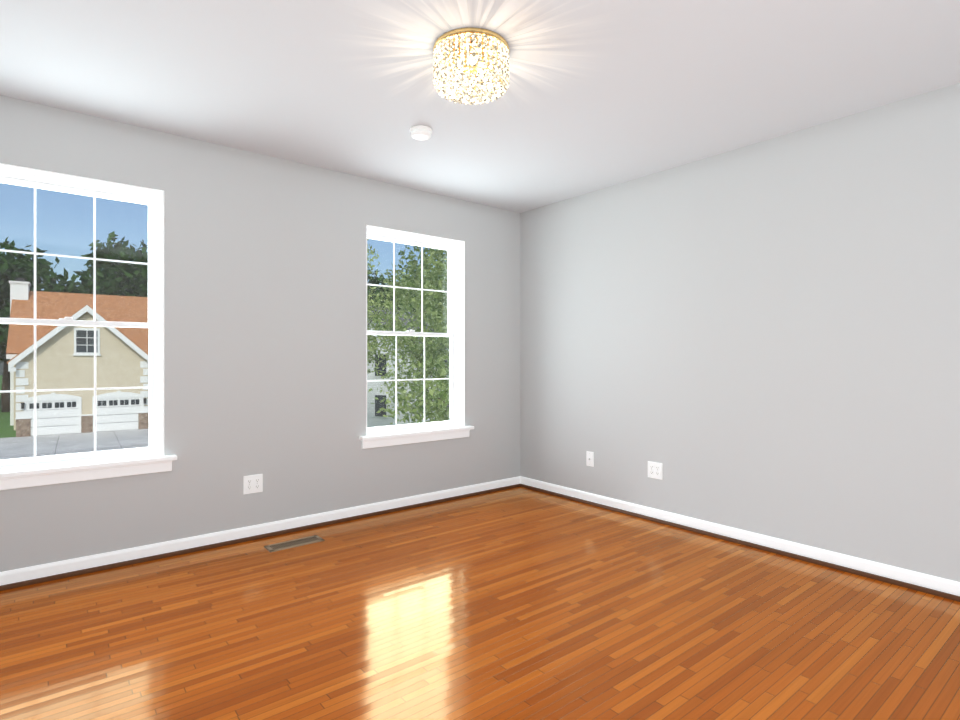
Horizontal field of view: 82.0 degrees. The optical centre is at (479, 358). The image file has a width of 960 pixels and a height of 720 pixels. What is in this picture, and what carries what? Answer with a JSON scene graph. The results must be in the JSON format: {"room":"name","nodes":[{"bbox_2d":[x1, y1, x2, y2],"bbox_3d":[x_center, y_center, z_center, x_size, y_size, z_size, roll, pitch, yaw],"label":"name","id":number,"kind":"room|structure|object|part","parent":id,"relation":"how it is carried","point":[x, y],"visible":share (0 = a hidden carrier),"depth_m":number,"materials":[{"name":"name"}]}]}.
{"room":"empty bedroom","nodes":[
{"label":"empty bedroom","id":0,"kind":"room"},
{"bbox_2d":[0,95,519,571],"bbox_3d":[-1.363,-0.080,3.660,4.660,2.440,0.180,0,0,-39],"label":"wall","id":1,"kind":"structure","parent":0,"point":[265,315],"depth_m":3.52,"materials":[{"name":"grey paint"}]},
{"bbox_2d":[0,163,176,489],"bbox_3d":[-2.202,-0.157,2.940,1.010,1.616,0.231,0,0,-39],"label":"window","id":2,"kind":"structure","parent":1,"relation":"in","point":[23,176],"depth_m":3.04,"materials":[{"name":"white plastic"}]},
{"bbox_2d":[0,317,131,464],"bbox_3d":[-2.236,0.160,2.981,0.600,0.763,0.036,0,0,-39],"label":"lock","id":3,"kind":"object","parent":2,"relation":"attached to","point":[65,318],"visible":0.9,"depth_m":2.97,"materials":[{"name":"white plastic"}]},
{"bbox_3d":[-2.239,0.172,2.985,0.840,0.757,0.030,0,0,-39],"label":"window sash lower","id":4,"kind":"part","parent":2,"relation":"part of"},
{"bbox_3d":[-2.260,-0.556,3.011,0.840,0.757,0.028,0,0,-39],"label":"window sash upper","id":5,"kind":"part","parent":2,"relation":"part of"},
{"bbox_2d":[244,474,262,493],"bbox_3d":[-1.430,0.795,3.484,0.116,0.114,0.009,0,0,-39],"label":"outlet","id":6,"kind":"object","parent":1,"relation":"attached to","point":[253,483],"visible":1,"depth_m":3.48,"materials":[{"name":"white plastic"}]},
{"bbox_2d":[0,476,519,590],"bbox_3d":[-1.289,1.099,3.584,4.200,0.083,0.032,0,0,-39],"label":"baseboard","id":7,"kind":"structure","parent":1,"relation":"attached to","point":[15,578],"depth_m":3.36,"materials":[{"name":"white wood"}]},
{"bbox_2d":[359,225,473,448],"bbox_3d":[-0.511,-0.157,4.315,1.010,1.616,0.231,0,0,-39],"label":"window","id":8,"kind":"structure","parent":1,"relation":"in","point":[454,285],"depth_m":4.43,"materials":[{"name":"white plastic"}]},
{"bbox_3d":[-0.568,-0.556,4.386,0.840,0.757,0.028,0,0,-39],"label":"window sash upper","id":9,"kind":"part","parent":8,"relation":"part of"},
{"bbox_3d":[-0.547,0.172,4.360,0.840,0.757,0.030,0,0,-39],"label":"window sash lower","id":10,"kind":"part","parent":8,"relation":"part of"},
{"bbox_2d":[378,330,442,429],"bbox_3d":[-0.544,0.160,4.356,0.600,0.763,0.036,0,0,-39],"label":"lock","id":11,"kind":"object","parent":8,"relation":"attached to","point":[412,425],"visible":0.9,"depth_m":4.34,"materials":[{"name":"white plastic"}]},
{"bbox_2d":[0,487,959,719],"bbox_3d":[0.112,1.200,1.844,4.660,0.120,4.860,0,0,-39],"label":"floor","id":12,"kind":"structure","parent":0,"point":[519,603],"depth_m":2.31,"materials":[{"name":"brown wood"}]},
{"bbox_2d":[264,535,324,552],"bbox_3d":[-1.138,1.137,3.390,0.335,0.006,0.125,0,0,-39],"label":"floor vent","id":13,"kind":"object","parent":12,"relation":"in","point":[292,543],"visible":1,"depth_m":3.38,"materials":[{"name":"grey metal"}]},
{"bbox_2d":[0,0,959,212],"bbox_3d":[0.112,-1.360,1.844,4.660,0.120,4.860,0,0,-39],"label":"ceiling","id":14,"kind":"structure","parent":0,"point":[599,94],"depth_m":2.55,"materials":[{"name":"white paint"}]},
{"bbox_2d":[410,125,431,140],"bbox_3d":[-0.336,-1.277,3.147,0.128,0.046,0.128,0,0,-39],"label":"smoke detector","id":15,"kind":"object","parent":14,"relation":"attached to","point":[421,132],"visible":1,"depth_m":3.11,"materials":[{"name":"white plastic"}]},
{"bbox_2d":[433,27,508,104],"bbox_3d":[-0.037,-1.216,2.328,0.322,0.167,0.322,0,0,-39],"label":"brass chandelier","id":16,"kind":"object","parent":14,"relation":"hanging from","point":[467,53],"visible":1,"depth_m":2.24,"materials":[{"name":"gold metal"}]},
{"bbox_2d":[520,83,959,581],"bbox_3d":[1.907,-0.080,3.187,0.180,2.440,4.680,0,0,-39],"label":"wall","id":17,"kind":"structure","parent":0,"point":[762,337],"depth_m":3.26,"materials":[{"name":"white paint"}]},
{"bbox_2d":[586,451,593,466],"bbox_3d":[0.858,0.790,4.323,0.016,0.114,0.070,0,0,-39],"label":"outlet","id":18,"kind":"object","parent":17,"relation":"attached to","point":[589,458],"visible":1,"depth_m":4.32,"materials":[{"name":"white plastic"}]},
{"bbox_2d":[648,461,661,479],"bbox_3d":[1.227,0.788,3.874,0.009,0.114,0.116,0,0,-39],"label":"outlet","id":19,"kind":"object","parent":17,"relation":"attached to","point":[655,470],"visible":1,"depth_m":3.87,"materials":[{"name":"white plastic"}]},
{"bbox_2d":[520,476,959,601],"bbox_3d":[1.768,1.099,3.190,0.032,0.083,4.500,0,0,-39],"label":"baseboard","id":20,"kind":"structure","parent":17,"relation":"attached to","point":[874,570],"depth_m":3.25,"materials":[{"name":"white wood"}]},
{"label":"outside","id":21,"kind":"structure","parent":0,"visible":0},
{"bbox_2d":[0,375,390,437],"bbox_3d":[-62.864,5.040,82.744,300.000,0.500,199.500,0,0,-39],"label":"lawn","id":22,"kind":"structure","parent":21,"point":[2,430],"depth_m":39.22,"materials":[{"name":"green plant"}]},
{"bbox_2d":[0,236,67,411],"bbox_3d":[-42.318,-3.075,48.427,12.406,15.858,12.363,0,0,-39],"label":"tree","id":23,"kind":"object","parent":22,"relation":"on","point":[12,256],"depth_m":47.70,"materials":[{"name":"green plant"}]},
{"bbox_2d":[0,429,148,468],"bbox_3d":[-18.017,4.765,24.903,80.246,0.050,25.282,0,0,-39],"label":"driveway","id":24,"kind":"structure","parent":22,"relation":"on","point":[102,434],"depth_m":30.63,"materials":[{"name":"concrete"}]},
{"bbox_2d":[6,277,148,436],"bbox_3d":[-26.798,-0.522,42.516,14.598,10.625,14.728,0,0,-39],"label":"house","id":25,"kind":"structure","parent":22,"relation":"on","point":[85,370],"depth_m":35.77,"materials":[{"name":"paint"}]},
{"bbox_2d":[32,232,147,296],"bbox_3d":[-36.210,-3.648,55.550,15.563,16.984,13.959,0,0,-39],"label":"tree","id":26,"kind":"object","parent":22,"relation":"on","point":[109,280],"depth_m":52.18,"materials":[{"name":"green plant"}]},
{"bbox_2d":[73,239,147,295],"bbox_3d":[-37.506,-4.273,63.364,14.630,18.260,14.372,0,0,-39],"label":"tree","id":27,"kind":"object","parent":22,"relation":"on","point":[143,255],"depth_m":61.17,"materials":[{"name":"green plant"}]},
{"bbox_2d":[367,270,385,302],"bbox_3d":[-15.501,-2.855,66.739,12.660,15.506,13.648,0,0,-39],"label":"tree","id":28,"kind":"object","parent":22,"relation":"on","point":[375,280],"depth_m":64.41,"materials":[{"name":"green plant"}]},
{"bbox_2d":[367,239,410,373],"bbox_3d":[-7.189,-0.645,28.104,7.976,10.950,7.952,0,0,-39],"label":"tree","id":29,"kind":"object","parent":22,"relation":"on","point":[375,327],"depth_m":27.00,"materials":[{"name":"green plant"}]},
{"bbox_2d":[367,276,410,309],"bbox_3d":[-9.598,-1.663,55.110,12.064,13.055,10.488,0,0,-39],"label":"tree","id":30,"kind":"object","parent":22,"relation":"on","point":[378,288],"depth_m":53.95,"materials":[{"name":"green plant"}]},
{"bbox_2d":[367,306,449,427],"bbox_3d":[-5.706,0.190,42.538,8.953,9.200,11.800,0,0,27],"label":"house","id":31,"kind":"structure","parent":22,"relation":"on","point":[379,400],"depth_m":36.82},
{"bbox_2d":[368,244,449,429],"bbox_3d":[0.223,-0.673,14.867,6.773,11.008,7.119,0,0,-39],"label":"tree","id":32,"kind":"object","parent":22,"relation":"on","point":[442,393],"depth_m":14.61,"materials":[{"name":"green plant"}]},
{"bbox_2d":[371,248,449,427],"bbox_3d":[-1.446,-0.120,23.201,7.518,9.896,7.700,0,0,-39],"label":"tree","id":33,"kind":"object","parent":22,"relation":"on","point":[412,341],"depth_m":22.17,"materials":[{"name":"green plant"}]}
]}

